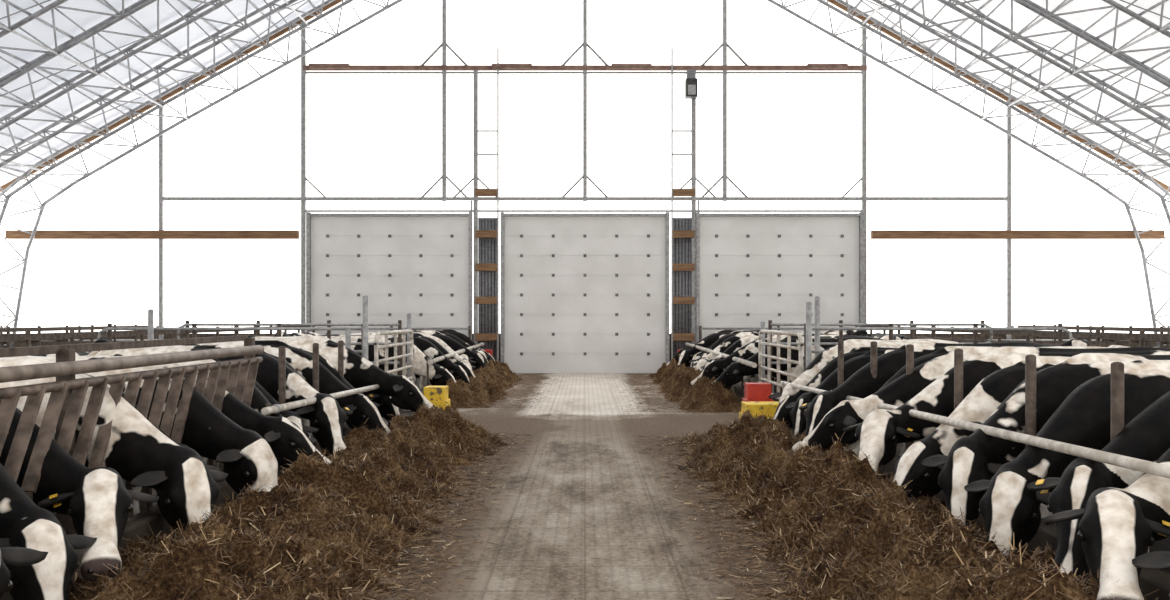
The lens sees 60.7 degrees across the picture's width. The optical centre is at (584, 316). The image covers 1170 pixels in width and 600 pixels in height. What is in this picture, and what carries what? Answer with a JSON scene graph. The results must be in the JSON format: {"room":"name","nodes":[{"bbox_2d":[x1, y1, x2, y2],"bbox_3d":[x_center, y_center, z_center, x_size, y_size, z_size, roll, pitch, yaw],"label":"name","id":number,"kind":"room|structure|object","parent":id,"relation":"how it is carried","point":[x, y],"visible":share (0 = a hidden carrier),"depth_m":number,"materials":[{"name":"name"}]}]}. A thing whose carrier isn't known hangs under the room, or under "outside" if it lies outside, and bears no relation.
{"room":"farm building","nodes":[
{"label":"farm building","id":0,"kind":"room"},
{"bbox_2d":[0,0,1169,361],"bbox_3d":[0.000,-6.075,30.390,36.200,15.550,0.100,0,0,0],"label":"wall","id":1,"kind":"structure","parent":0,"point":[368,135],"depth_m":30.36,"materials":[{"name":"white"}]},
{"bbox_2d":[306,212,472,340],"bbox_3d":[-5.890,-0.725,30.160,4.980,4.850,0.200,0,0,0],"label":"door","id":2,"kind":"structure","parent":1,"relation":"in","point":[420,265],"depth_m":30.18,"materials":[{"name":"metal"}]},
{"bbox_2d":[0,0,1169,191],"bbox_3d":[0.000,-8.670,30.240,36.258,10.205,0.080,0,0,0],"label":"trim","id":3,"kind":"structure","parent":1,"relation":"attached to","point":[332,4],"depth_m":30.20,"materials":[{"name":"metal"}]},
{"bbox_2d":[501,212,668,372],"bbox_3d":[0.000,-0.725,30.160,5.080,4.850,0.200,0,0,0],"label":"door","id":4,"kind":"structure","parent":1,"relation":"in","point":[581,292],"depth_m":30.18,"materials":[{"name":"metal"}]},
{"bbox_2d":[696,212,863,342],"bbox_3d":[5.865,-0.725,30.160,5.030,4.850,0.200,0,0,0],"label":"door","id":5,"kind":"structure","parent":1,"relation":"in","point":[752,269],"depth_m":30.18,"materials":[{"name":"metal"}]},
{"bbox_2d":[0,0,1169,185],"bbox_3d":[0.000,-8.756,13.330,36.800,10.307,34.660,0,0,0],"label":"ceiling","id":6,"kind":"structure","parent":0,"point":[147,16],"depth_m":27.15,"materials":[{"name":"grey fabric"}]},
{"bbox_2d":[0,0,1169,180],"bbox_3d":[0.000,-8.528,13.630,33.868,8.908,33.260,0,0,0],"label":"roof","id":7,"kind":"structure","parent":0,"point":[100,1],"depth_m":26.61,"materials":[{"name":"metal"}]},
{"bbox_2d":[0,0,1169,347],"bbox_3d":[0.000,-6.027,29.960,35.995,15.482,0.100,0,0,0],"label":"roof truss","id":8,"kind":"object","parent":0,"point":[25,260],"depth_m":29.93,"materials":[{"name":"metal"}]},
{"bbox_2d":[0,0,1169,224],"bbox_3d":[0.000,-6.027,28.110,35.995,15.482,0.100,0,0,0],"label":"roof truss","id":9,"kind":"object","parent":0,"point":[160,66],"depth_m":28.08,"materials":[{"name":"metal"}]},
{"bbox_2d":[0,0,1169,167],"bbox_3d":[0.000,-6.027,26.260,35.995,15.482,0.100,0,0,0],"label":"roof truss","id":10,"kind":"object","parent":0,"point":[187,58],"depth_m":26.23,"materials":[{"name":"metal"}]},
{"bbox_2d":[0,0,1169,130],"bbox_3d":[0.000,-6.027,24.410,35.995,15.482,0.100,0,0,0],"label":"roof truss","id":11,"kind":"object","parent":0,"point":[219,4],"depth_m":24.38,"materials":[{"name":"metal"}]},
{"bbox_2d":[0,0,1169,87],"bbox_3d":[0.000,-6.027,22.560,35.995,15.482,0.100,0,0,0],"label":"roof truss","id":12,"kind":"object","parent":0,"point":[122,16],"depth_m":22.54,"materials":[{"name":"metal"}]},
{"bbox_2d":[0,0,1169,37],"bbox_3d":[0.000,-6.027,20.710,35.995,15.482,0.100,0,0,0],"label":"roof truss","id":13,"kind":"object","parent":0,"point":[42,11],"depth_m":20.68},
{"bbox_2d":[123,373,1169,599],"bbox_3d":[0.000,1.850,12.280,36.400,0.300,36.560,0,0,0],"label":"floor","id":14,"kind":"structure","parent":0,"point":[591,485],"depth_m":8.65,"materials":[{"name":"concrete"}]},
{"bbox_2d":[0,547,47,599],"bbox_3d":[-4.075,0.988,4.473,3.440,1.465,0.842,0,0,4],"label":"cow","id":15,"kind":"object","parent":14,"relation":"on","point":[15,556],"visible":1,"depth_m":4.45},
{"bbox_2d":[0,463,96,599],"bbox_3d":[-3.943,1.050,5.283,3.187,1.328,0.744,0,0,10],"label":"cow","id":16,"kind":"object","parent":14,"relation":"on","point":[23,523],"visible":0.81,"depth_m":4.90},
{"bbox_2d":[31,338,110,356],"bbox_3d":[-6.491,1.002,12.264,0.776,1.434,3.536,0,0,4],"label":"cow","id":17,"kind":"object","parent":14,"relation":"on","point":[103,340],"visible":0.02,"depth_m":12.78},
{"bbox_2d":[0,324,147,347],"bbox_3d":[-13.482,0.950,15.800,2.235,1.500,25.600,0,0,0],"label":"stalls","id":18,"kind":"object","parent":14,"relation":"on","point":[66,328],"visible":0.21,"depth_m":23.91,"materials":[{"name":"metal"}]},
{"bbox_2d":[0,399,158,581],"bbox_3d":[-4.022,1.035,5.836,3.400,1.367,0.852,0,0,11],"label":"cow","id":19,"kind":"object","parent":14,"relation":"on","point":[98,502],"visible":0.7,"depth_m":5.54},
{"bbox_2d":[0,359,228,531],"bbox_3d":[-3.973,1.000,6.652,3.372,1.440,0.777,0,0,1],"label":"cow","id":20,"kind":"object","parent":14,"relation":"on","point":[142,455],"visible":0.34,"depth_m":6.48},
{"bbox_2d":[0,335,263,534],"bbox_3d":[-3.182,0.938,6.070,0.207,1.525,7.140,0,0,0],"label":"fence","id":21,"kind":"object","parent":14,"relation":"on","point":[238,376],"visible":0.41,"depth_m":6.42,"materials":[{"name":"metal"}]},
{"bbox_2d":[0,356,278,514],"bbox_3d":[-3.919,1.017,8.110,3.317,1.404,0.778,0,0,14],"label":"cow","id":22,"kind":"object","parent":14,"relation":"on","point":[247,457],"visible":0.2,"depth_m":7.77},
{"bbox_2d":[148,309,153,339],"bbox_3d":[-6.600,0.789,15.200,0.180,1.822,0.180,0,0,0],"label":"fence post","id":23,"kind":"object","parent":14,"relation":"on","point":[150,311],"visible":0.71,"depth_m":15.17,"materials":[{"name":"metal"}]},
{"bbox_2d":[84,374,221,528],"bbox_3d":[-4.199,1.030,7.310,3.238,1.378,0.793,0,0,6],"label":"cow","id":24,"kind":"object","parent":14,"relation":"on","point":[210,467],"visible":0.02,"depth_m":7.31},
{"bbox_2d":[0,326,309,346],"bbox_3d":[-8.982,0.950,15.800,2.235,1.500,25.600,0,0,0],"label":"stalls","id":25,"kind":"object","parent":14,"relation":"on","point":[28,336],"visible":0.02,"depth_m":15.95,"materials":[{"name":"metal"}]},
{"bbox_2d":[2,422,350,599],"bbox_3d":[-3.110,1.560,5.450,0.180,0.320,18.900,0,0,0],"label":"curb","id":26,"kind":"object","parent":14,"relation":"on","point":[156,521],"depth_m":7.00,"materials":[{"name":"concrete"}]},
{"bbox_2d":[278,346,285,403],"bbox_3d":[-3.150,1.001,10.400,0.180,1.399,0.180,0,0,0],"label":"fence post","id":27,"kind":"object","parent":26,"relation":"on","point":[282,349],"visible":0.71,"depth_m":10.37,"materials":[{"name":"wood"}]},
{"bbox_2d":[313,343,318,436],"bbox_3d":[-3.150,1.001,11.700,0.180,1.399,0.180,0,0,0],"label":"fence post","id":28,"kind":"object","parent":26,"relation":"on","point":[315,345],"visible":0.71,"depth_m":11.67,"materials":[{"name":"wood"}]},
{"bbox_2d":[338,340,343,425],"bbox_3d":[-3.150,1.001,12.900,0.180,1.399,0.180,0,0,0],"label":"fence post","id":29,"kind":"object","parent":26,"relation":"on","point":[340,343],"visible":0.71,"depth_m":12.87,"materials":[{"name":"wood"}]},
{"bbox_2d":[75,356,316,472],"bbox_3d":[-3.901,1.047,9.560,3.207,1.340,0.721,0,0,14],"label":"cow","id":30,"kind":"object","parent":14,"relation":"on","point":[259,400],"visible":0.07,"depth_m":9.31},
{"bbox_2d":[75,355,318,466],"bbox_3d":[-4.169,1.053,10.136,3.125,1.330,0.765,0,0,8],"label":"cow","id":31,"kind":"object","parent":14,"relation":"on","point":[291,416],"visible":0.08,"depth_m":10.01},
{"bbox_2d":[88,344,352,455],"bbox_3d":[-3.977,1.008,10.901,3.491,1.421,0.793,0,0,16],"label":"cow","id":32,"kind":"object","parent":14,"relation":"on","point":[326,415],"visible":0.15,"depth_m":10.57},
{"bbox_2d":[97,323,362,355],"bbox_3d":[-5.419,0.900,15.335,4.108,1.600,0.119,0,0,0],"label":"fence","id":33,"kind":"object","parent":14,"relation":"on","point":[194,328],"visible":0.38,"depth_m":15.28,"materials":[{"name":"metal"}]},
{"bbox_2d":[0,326,470,352],"bbox_3d":[-10.300,0.980,29.440,13.880,1.440,0.140,0,0,0],"label":"fence","id":34,"kind":"object","parent":14,"relation":"on","point":[391,328],"visible":0.16,"depth_m":29.39,"materials":[{"name":"metal"}]},
{"bbox_2d":[152,363,330,494],"bbox_3d":[-3.850,1.041,8.783,3.444,1.356,0.729,0,0,12],"label":"cow","id":35,"kind":"object","parent":14,"relation":"on","point":[281,435],"visible":0.12,"depth_m":8.52},
{"bbox_2d":[182,340,390,432],"bbox_3d":[-4.051,1.003,12.341,3.554,1.433,0.770,0,0,-3],"label":"cow","id":36,"kind":"object","parent":14,"relation":"on","point":[363,409],"visible":0.15,"depth_m":12.22},
{"bbox_2d":[177,320,401,409],"bbox_3d":[-5.419,0.880,18.335,4.108,1.640,0.119,0,0,0],"label":"fence","id":37,"kind":"object","parent":14,"relation":"on","point":[187,324],"visible":0.4,"depth_m":18.29,"materials":[{"name":"metal"}]},
{"bbox_2d":[272,331,318,336],"bbox_3d":[-6.506,1.002,22.435,0.775,1.434,3.536,0,0,2],"label":"cow","id":38,"kind":"object","parent":14,"relation":"on","point":[283,334],"visible":0.14,"depth_m":22.30},
{"bbox_2d":[69,401,538,599],"bbox_3d":[-1.747,1.374,9.044,2.507,0.680,11.297,0,0,0],"label":"pile","id":39,"kind":"object","parent":14,"relation":"on","point":[336,530],"visible":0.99,"depth_m":6.90,"materials":[{"name":"plant"}]},
{"bbox_2d":[263,351,346,449],"bbox_3d":[-4.174,1.038,11.661,3.196,1.355,0.761,0,0,18],"label":"cow","id":40,"kind":"object","parent":14,"relation":"on","point":[321,443],"visible":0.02,"depth_m":11.47},
{"bbox_2d":[261,384,389,426],"bbox_3d":[-2.850,1.248,11.850,0.135,0.903,5.902,0,0,0],"label":"rail","id":41,"kind":"object","parent":14,"relation":"on","point":[276,408],"visible":0.4,"depth_m":10.02,"materials":[{"name":"metal"}]},
{"bbox_2d":[233,335,432,411],"bbox_3d":[-3.825,0.988,13.798,3.718,1.464,0.787,0,0,12],"label":"cow","id":42,"kind":"object","parent":14,"relation":"on","point":[359,371],"visible":0.25,"depth_m":13.52},
{"bbox_2d":[288,344,379,437],"bbox_3d":[-4.120,1.036,13.090,3.208,1.366,0.786,0,0,18],"label":"cow","id":43,"kind":"object","parent":14,"relation":"on","point":[324,361],"visible":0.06,"depth_m":12.89},
{"bbox_2d":[345,329,350,348],"bbox_3d":[-3.600,0.939,15.200,0.180,1.522,0.180,0,0,0],"label":"fence post","id":44,"kind":"object","parent":14,"relation":"on","point":[347,331],"visible":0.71,"depth_m":15.17,"materials":[{"name":"metal"}]},
{"bbox_2d":[363,295,367,359],"bbox_3d":[-3.250,0.689,14.800,0.180,2.022,0.180,0,0,0],"label":"fence post","id":45,"kind":"object","parent":14,"relation":"on","point":[365,297],"visible":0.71,"depth_m":14.77,"materials":[{"name":"metal"}]},
{"bbox_2d":[317,334,442,385],"bbox_3d":[-4.212,1.036,20.135,3.260,1.363,0.761,0,0,-1],"label":"cow","id":46,"kind":"object","parent":14,"relation":"on","point":[432,382],"visible":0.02,"depth_m":20.08},
{"bbox_2d":[363,392,400,423],"bbox_3d":[-4.119,1.043,14.450,3.225,1.348,0.753,0,0,2],"label":"cow","id":47,"kind":"object","parent":14,"relation":"on","point":[386,407],"visible":0.02,"depth_m":14.15},
{"bbox_2d":[324,335,455,385],"bbox_3d":[-3.974,1.034,19.308,3.396,1.370,0.736,0,0,-8],"label":"cow","id":48,"kind":"object","parent":14,"relation":"on","point":[438,374],"visible":0.26,"depth_m":19.23},
{"bbox_2d":[374,329,412,381],"bbox_3d":[-3.120,0.959,16.431,0.064,1.482,3.202,0,0,0],"label":"gate","id":49,"kind":"object","parent":14,"relation":"on","point":[404,343],"visible":0.59,"depth_m":16.46,"materials":[{"name":"metal"}]},
{"bbox_2d":[403,313,410,410],"bbox_3d":[-3.200,0.814,18.200,0.180,1.772,0.180,0,0,0],"label":"fence post","id":50,"kind":"object","parent":14,"relation":"on","point":[408,314],"visible":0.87,"depth_m":18.16,"materials":[{"name":"metal"}]},
{"bbox_2d":[351,334,469,389],"bbox_3d":[-3.849,1.034,21.008,3.396,1.370,0.736,0,0,9],"label":"cow","id":51,"kind":"object","parent":14,"relation":"on","point":[428,348],"visible":0.16,"depth_m":20.72},
{"bbox_2d":[355,333,474,388],"bbox_3d":[-3.913,1.034,21.858,3.396,1.370,0.736,0,0,-8],"label":"cow","id":52,"kind":"object","parent":14,"relation":"on","point":[444,351],"visible":0.09,"depth_m":21.85},
{"bbox_2d":[368,332,475,385],"bbox_3d":[-4.039,1.033,23.458,3.394,1.367,0.876,0,0,22],"label":"cow","id":53,"kind":"object","parent":14,"relation":"on","point":[461,355],"visible":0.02,"depth_m":23.05},
{"bbox_2d":[369,332,475,387],"bbox_3d":[-3.980,1.034,22.661,3.217,1.370,0.788,0,0,10],"label":"cow","id":54,"kind":"object","parent":14,"relation":"on","point":[443,344],"visible":0.06,"depth_m":22.52},
{"bbox_2d":[424,386,449,408],"bbox_3d":[-2.420,1.415,16.242,0.400,0.570,0.515,0,0,0],"label":"block","id":55,"kind":"object","parent":14,"relation":"on","point":[438,395],"visible":0.3,"depth_m":16.03,"materials":[{"name":"paint"}]},
{"bbox_2d":[412,330,487,359],"bbox_3d":[-3.987,1.034,26.065,3.364,1.369,0.764,0,0,7],"label":"cow","id":56,"kind":"object","parent":14,"relation":"on","point":[465,344],"visible":0.07,"depth_m":25.95},
{"bbox_2d":[413,331,487,362],"bbox_3d":[-3.977,1.034,25.264,3.479,1.370,0.736,0,0,-6],"label":"cow","id":57,"kind":"object","parent":14,"relation":"on","point":[413,331],"visible":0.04,"depth_m":25.39},
{"bbox_2d":[412,330,495,362],"bbox_3d":[-4.030,1.034,26.952,3.479,1.370,0.736,0,0,10],"label":"cow","id":58,"kind":"object","parent":14,"relation":"on","point":[486,353],"visible":0.06,"depth_m":26.81},
{"bbox_2d":[425,331,486,369],"bbox_3d":[-3.901,1.034,24.364,3.364,1.369,0.764,0,0,2],"label":"cow","id":59,"kind":"object","parent":14,"relation":"on","point":[453,344],"visible":0.12,"depth_m":24.25},
{"bbox_2d":[427,342,484,385],"bbox_3d":[-2.968,1.214,24.000,0.148,0.972,10.001,0,0,0],"label":"rail","id":60,"kind":"object","parent":14,"relation":"on","point":[431,361],"visible":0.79,"depth_m":21.18,"materials":[{"name":"metal"}]},
{"bbox_2d":[417,330,494,361],"bbox_3d":[-3.923,1.034,27.809,3.396,1.370,0.736,0,0,4],"label":"cow","id":61,"kind":"object","parent":14,"relation":"on","point":[462,336],"visible":0.09,"depth_m":27.63},
{"bbox_2d":[475,189,496,360],"bbox_3d":[-2.950,-1.080,30.200,0.700,5.560,0.220,0,0,0],"label":"pillar","id":62,"kind":"structure","parent":14,"relation":"on","point":[486,233],"depth_m":30.22,"materials":[{"name":"metal"}]},
{"bbox_2d":[446,358,561,407],"bbox_3d":[-1.762,1.360,23.804,2.475,0.714,10.573,0,0,0],"label":"pile","id":63,"kind":"object","parent":14,"relation":"on","point":[490,383],"visible":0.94,"depth_m":20.60,"materials":[{"name":"plant"}]},
{"bbox_2d":[93,0,1076,361],"bbox_3d":[0.000,-5.975,30.171,29.823,15.350,0.302,0,0,0],"label":"frame","id":64,"kind":"object","parent":14,"relation":"on","point":[497,68],"visible":0.86,"depth_m":30.15,"materials":[{"name":"metal"}]},
{"bbox_2d":[5,230,299,238],"bbox_3d":[-13.050,-2.485,30.200,8.800,0.250,0.220,0,0,0],"label":"beam","id":65,"kind":"structure","parent":64,"relation":"attached to","point":[9,234],"depth_m":30.09,"materials":[{"name":"wood"}]},
{"bbox_2d":[685,70,697,98],"bbox_3d":[3.175,-6.975,29.895,0.350,0.850,0.430,0,0,0],"label":"light","id":66,"kind":"object","parent":64,"relation":"attached to","point":[691,83],"visible":1,"depth_m":29.71,"materials":[{"name":"grey metal"}]},
{"bbox_2d":[870,230,1164,238],"bbox_3d":[13.050,-2.485,30.200,8.800,0.250,0.220,0,0,0],"label":"beam","id":67,"kind":"structure","parent":64,"relation":"attached to","point":[874,234],"depth_m":30.09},
{"bbox_2d":[387,406,787,599],"bbox_3d":[0.003,1.693,11.508,5.322,0.002,15.082,0,0,0],"label":"straw","id":68,"kind":"object","parent":14,"relation":"on","point":[496,406],"visible":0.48,"depth_m":10.23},
{"bbox_2d":[611,357,742,412],"bbox_3d":[1.789,1.396,23.373,2.422,0.642,11.345,0,0,0],"label":"pile","id":69,"kind":"object","parent":14,"relation":"on","point":[674,380],"visible":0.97,"depth_m":19.56,"materials":[{"name":"plant"}]},
{"bbox_2d":[673,189,694,367],"bbox_3d":[2.950,-1.080,30.200,0.700,5.560,0.220,0,0,0],"label":"pillar","id":70,"kind":"structure","parent":14,"relation":"on","point":[682,232],"depth_m":30.22,"materials":[{"name":"metal"}]},
{"bbox_2d":[666,330,755,364],"bbox_3d":[3.959,1.034,27.413,3.481,1.369,0.736,0,0,5],"label":"cow","id":71,"kind":"object","parent":14,"relation":"on","point":[682,349],"visible":0.06,"depth_m":27.50},
{"bbox_2d":[690,366,743,397],"bbox_3d":[3.110,1.560,23.600,0.180,0.320,10.800,0,0,0],"label":"curb","id":72,"kind":"object","parent":14,"relation":"on","point":[737,388],"visible":0.09,"depth_m":19.91,"materials":[{"name":"concrete"}]},
{"bbox_2d":[689,331,751,367],"bbox_3d":[4.094,1.034,24.809,3.212,1.370,0.788,0,0,-9],"label":"cow","id":73,"kind":"object","parent":14,"relation":"on","point":[723,338],"visible":0.08,"depth_m":24.70},
{"bbox_2d":[685,342,756,395],"bbox_3d":[2.968,1.214,23.200,0.148,0.972,11.600,0,0,0],"label":"rail","id":74,"kind":"object","parent":14,"relation":"on","point":[736,359],"visible":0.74,"depth_m":20.59,"materials":[{"name":"metal"}]},
{"bbox_2d":[691,332,756,384],"bbox_3d":[3.964,1.034,23.113,3.212,1.370,0.788,0,0,-11],"label":"cow","id":75,"kind":"object","parent":14,"relation":"on","point":[728,342],"visible":0.11,"depth_m":22.94},
{"bbox_2d":[678,330,776,380],"bbox_3d":[3.910,1.034,26.515,3.360,1.369,0.764,0,0,-9],"label":"cow","id":76,"kind":"object","parent":14,"relation":"on","point":[686,355],"visible":0.13,"depth_m":26.31},
{"bbox_2d":[701,333,813,382],"bbox_3d":[3.970,1.034,21.441,3.204,1.370,0.739,0,0,-4],"label":"cow","id":77,"kind":"object","parent":14,"relation":"on","point":[738,344],"visible":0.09,"depth_m":21.29},
{"bbox_2d":[739,401,778,418],"bbox_3d":[2.670,1.490,14.893,0.660,0.420,0.615,0,0,0],"label":"block","id":78,"kind":"object","parent":14,"relation":"on","point":[766,407],"visible":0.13,"depth_m":14.63,"materials":[{"name":"paint"}]},
{"bbox_2d":[742,383,773,400],"bbox_3d":[2.715,1.370,15.693,0.430,0.660,0.415,0,0,0],"label":"block","id":79,"kind":"object","parent":78,"relation":"on","point":[752,391],"visible":0.37,"depth_m":15.53,"materials":[{"name":"paint"}]},
{"bbox_2d":[760,321,764,382],"bbox_3d":[3.200,0.889,18.000,0.180,1.622,0.180,0,0,0],"label":"fence post","id":80,"kind":"object","parent":14,"relation":"on","point":[762,324],"visible":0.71,"depth_m":17.96,"materials":[{"name":"metal"}]},
{"bbox_2d":[690,335,838,385],"bbox_3d":[3.830,1.034,19.762,3.481,1.369,0.736,0,0,3],"label":"cow","id":81,"kind":"object","parent":14,"relation":"on","point":[716,367],"visible":0.12,"depth_m":19.74},
{"bbox_2d":[724,334,843,399],"bbox_3d":[4.166,1.034,20.605,3.204,1.370,0.739,0,0,-13],"label":"cow","id":82,"kind":"object","parent":14,"relation":"on","point":[773,379],"visible":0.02,"depth_m":20.35},
{"bbox_2d":[714,335,881,389],"bbox_3d":[4.085,1.031,18.924,3.467,1.360,0.788,0,0,-6],"label":"cow","id":83,"kind":"object","parent":14,"relation":"on","point":[733,374],"visible":0.26,"depth_m":18.77},
{"bbox_2d":[806,302,811,366],"bbox_3d":[3.200,0.739,14.300,0.180,1.922,0.180,0,0,0],"label":"fence post","id":84,"kind":"object","parent":14,"relation":"on","point":[808,304],"visible":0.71,"depth_m":14.27,"materials":[{"name":"metal"}]},
{"bbox_2d":[758,329,803,399],"bbox_3d":[3.120,0.959,16.081,0.064,1.482,3.502,0,0,0],"label":"gate","id":85,"kind":"object","parent":84,"relation":"attached to","point":[789,334],"visible":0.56,"depth_m":16.11,"materials":[{"name":"metal"}]},
{"bbox_2d":[814,296,819,358],"bbox_3d":[3.600,0.689,15.500,0.180,2.022,0.180,0,0,0],"label":"fence post","id":86,"kind":"object","parent":14,"relation":"on","point":[817,298],"visible":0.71,"depth_m":15.47,"materials":[{"name":"metal"}]},
{"bbox_2d":[773,347,897,428],"bbox_3d":[3.879,1.057,13.251,3.282,1.323,0.711,0,0,-6],"label":"cow","id":87,"kind":"object","parent":14,"relation":"on","point":[781,412],"visible":0.13,"depth_m":13.04},
{"bbox_2d":[786,350,892,436],"bbox_3d":[3.926,1.062,12.499,3.067,1.311,0.707,0,0,-8],"label":"cow","id":88,"kind":"object","parent":14,"relation":"on","point":[851,366],"visible":0.12,"depth_m":12.29},
{"bbox_2d":[823,330,856,335],"bbox_3d":[6.494,1.002,25.535,0.775,1.434,3.536,0,0,2],"label":"cow","id":89,"kind":"object","parent":14,"relation":"on","point":[849,332],"visible":0.12,"depth_m":25.30},
{"bbox_2d":[768,339,962,431],"bbox_3d":[4.029,1.015,14.015,3.305,1.409,0.810,0,0,-21],"label":"cow","id":90,"kind":"object","parent":14,"relation":"on","point":[821,360],"visible":0.16,"depth_m":13.78},
{"bbox_2d":[768,320,992,380],"bbox_3d":[5.419,0.880,18.335,4.108,1.640,0.119,0,0,0],"label":"fence","id":91,"kind":"object","parent":14,"relation":"on","point":[770,324],"visible":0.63,"depth_m":18.28,"materials":[{"name":"metal"}]},
{"bbox_2d":[852,330,909,339],"bbox_3d":[6.503,1.002,22.065,0.776,1.434,3.536,0,0,-2],"label":"cow","id":92,"kind":"object","parent":14,"relation":"on","point":[878,336],"visible":0.12,"depth_m":21.48},
{"bbox_2d":[626,408,1158,599],"bbox_3d":[1.751,1.349,8.843,2.498,0.736,10.891,0,0,0],"label":"pile","id":93,"kind":"object","parent":14,"relation":"on","point":[833,528],"visible":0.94,"depth_m":6.78,"materials":[{"name":"plant"}]},
{"bbox_2d":[799,342,1055,454],"bbox_3d":[3.869,0.999,11.002,3.536,1.441,0.804,0,0,-12],"label":"cow","id":94,"kind":"object","parent":14,"relation":"on","point":[861,384],"visible":0.21,"depth_m":10.77},
{"bbox_2d":[699,326,1169,346],"bbox_3d":[10.300,0.980,29.440,13.880,1.440,0.140,0,0,0],"label":"fence","id":95,"kind":"object","parent":14,"relation":"on","point":[778,328],"visible":0.2,"depth_m":29.39,"materials":[{"name":"metal"}]},
{"bbox_2d":[804,323,1072,369],"bbox_3d":[5.419,0.900,15.335,4.108,1.600,0.119,0,0,0],"label":"fence","id":96,"kind":"object","parent":14,"relation":"on","point":[975,328],"visible":0.31,"depth_m":15.29,"materials":[{"name":"metal"}]},
{"bbox_2d":[791,346,1108,450],"bbox_3d":[3.859,0.999,9.662,3.636,1.426,0.826,0,0,-2],"label":"cow","id":97,"kind":"object","parent":14,"relation":"on","point":[847,413],"visible":0.22,"depth_m":9.60},
{"bbox_2d":[844,346,1075,455],"bbox_3d":[4.087,1.010,10.269,3.330,1.420,0.816,0,0,-6],"label":"cow","id":98,"kind":"object","parent":14,"relation":"on","point":[918,361],"visible":0.04,"depth_m":10.24},
{"bbox_2d":[892,356,1069,517],"bbox_3d":[3.884,1.019,8.211,3.474,1.400,0.752,0,0,-12],"label":"cow","id":99,"kind":"object","parent":14,"relation":"on","point":[989,393],"visible":0.2,"depth_m":7.89},
{"bbox_2d":[843,346,1169,479],"bbox_3d":[3.931,0.986,8.743,3.620,1.449,0.919,0,0,-7],"label":"cow","id":100,"kind":"object","parent":14,"relation":"on","point":[879,434],"visible":0.31,"depth_m":8.65},
{"bbox_2d":[860,326,1169,346],"bbox_3d":[8.982,0.950,15.800,2.235,1.500,25.600,0,0,0],"label":"stalls","id":101,"kind":"object","parent":14,"relation":"on","point":[1141,336],"visible":0.13,"depth_m":17.35,"materials":[{"name":"metal"}]},
{"bbox_2d":[880,454,1169,599],"bbox_3d":[3.110,1.560,5.450,0.180,0.320,18.900,0,0,0],"label":"curb","id":102,"kind":"object","parent":14,"relation":"on","point":[1149,580],"visible":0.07,"depth_m":6.42,"materials":[{"name":"concrete"}]},
{"bbox_2d":[838,340,843,385],"bbox_3d":[3.120,0.991,12.200,0.180,1.419,0.180,0,0,0],"label":"fence post","id":103,"kind":"object","parent":102,"relation":"on","point":[840,342],"visible":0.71,"depth_m":12.17,"materials":[{"name":"wood"}]},
{"bbox_2d":[870,341,876,377],"bbox_3d":[3.120,0.981,10.800,0.180,1.439,0.180,0,0,0],"label":"fence post","id":104,"kind":"object","parent":102,"relation":"on","point":[873,345],"visible":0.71,"depth_m":10.77,"materials":[{"name":"wood"}]},
{"bbox_2d":[906,344,913,449],"bbox_3d":[3.120,0.981,9.600,0.180,1.439,0.180,0,0,0],"label":"fence post","id":105,"kind":"object","parent":102,"relation":"on","point":[909,348],"visible":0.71,"depth_m":9.57,"materials":[{"name":"wood"}]},
{"bbox_2d":[954,348,962,409],"bbox_3d":[3.120,0.981,8.350,0.180,1.439,0.180,0,0,0],"label":"fence post","id":106,"kind":"object","parent":102,"relation":"on","point":[958,353],"visible":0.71,"depth_m":8.32,"materials":[{"name":"wood"}]},
{"bbox_2d":[1025,354,1035,447],"bbox_3d":[3.120,0.981,7.000,0.180,1.439,0.180,0,0,0],"label":"fence post","id":107,"kind":"object","parent":102,"relation":"on","point":[1030,360],"visible":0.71,"depth_m":6.97,"materials":[{"name":"wood"}]},
{"bbox_2d":[1111,362,1123,439],"bbox_3d":[3.120,0.981,5.860,0.180,1.439,0.180,0,0,0],"label":"fence post","id":108,"kind":"object","parent":102,"relation":"on","point":[1117,368],"visible":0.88,"depth_m":5.83,"materials":[{"name":"wood"}]},
{"bbox_2d":[921,353,1169,526],"bbox_3d":[4.001,0.992,7.388,3.405,1.456,0.785,0,0,-13],"label":"cow","id":109,"kind":"object","parent":14,"relation":"on","point":[979,455],"visible":0.29,"depth_m":7.06},
{"bbox_2d":[964,360,1169,555],"bbox_3d":[3.949,1.003,6.650,3.405,1.424,0.798,0,0,-13],"label":"cow","id":110,"kind":"object","parent":14,"relation":"on","point":[1007,506],"visible":0.48,"depth_m":6.30},
{"bbox_2d":[1059,338,1126,347],"bbox_3d":[6.609,1.002,12.364,0.776,1.434,3.536,0,0,4],"label":"cow","id":111,"kind":"object","parent":14,"relation":"on","point":[1071,342],"visible":0.06,"depth_m":13.39},
{"bbox_2d":[1018,324,1169,347],"bbox_3d":[13.482,0.950,15.800,2.235,1.500,25.600,0,0,0],"label":"stalls","id":112,"kind":"object","parent":14,"relation":"on","point":[1077,328],"visible":0.23,"depth_m":23.91,"materials":[{"name":"metal"}]},
{"bbox_2d":[1026,391,1169,586],"bbox_3d":[4.119,0.998,5.923,3.542,1.443,0.805,0,0,-12],"label":"cow","id":113,"kind":"object","parent":14,"relation":"on","point":[1146,436],"visible":0.6,"depth_m":5.58},
{"bbox_2d":[1043,448,1169,599],"bbox_3d":[3.891,1.030,5.159,3.415,1.374,0.858,0,0,-13],"label":"cow","id":114,"kind":"object","parent":14,"relation":"on","point":[1117,526],"visible":0.91,"depth_m":4.79},
{"bbox_2d":[1132,550,1169,598],"bbox_3d":[4.000,1.021,4.401,3.276,1.397,0.803,0,0,-5],"label":"cow","id":115,"kind":"object","parent":14,"relation":"on","point":[1160,559],"visible":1,"depth_m":4.43},
{"bbox_2d":[780,380,1169,478],"bbox_3d":[2.856,1.199,8.850,0.132,1.002,10.701,0,0,0],"label":"rail","id":116,"kind":"object","parent":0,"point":[1162,470],"visible":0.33,"depth_m":6.17,"materials":[{"name":"metal"}]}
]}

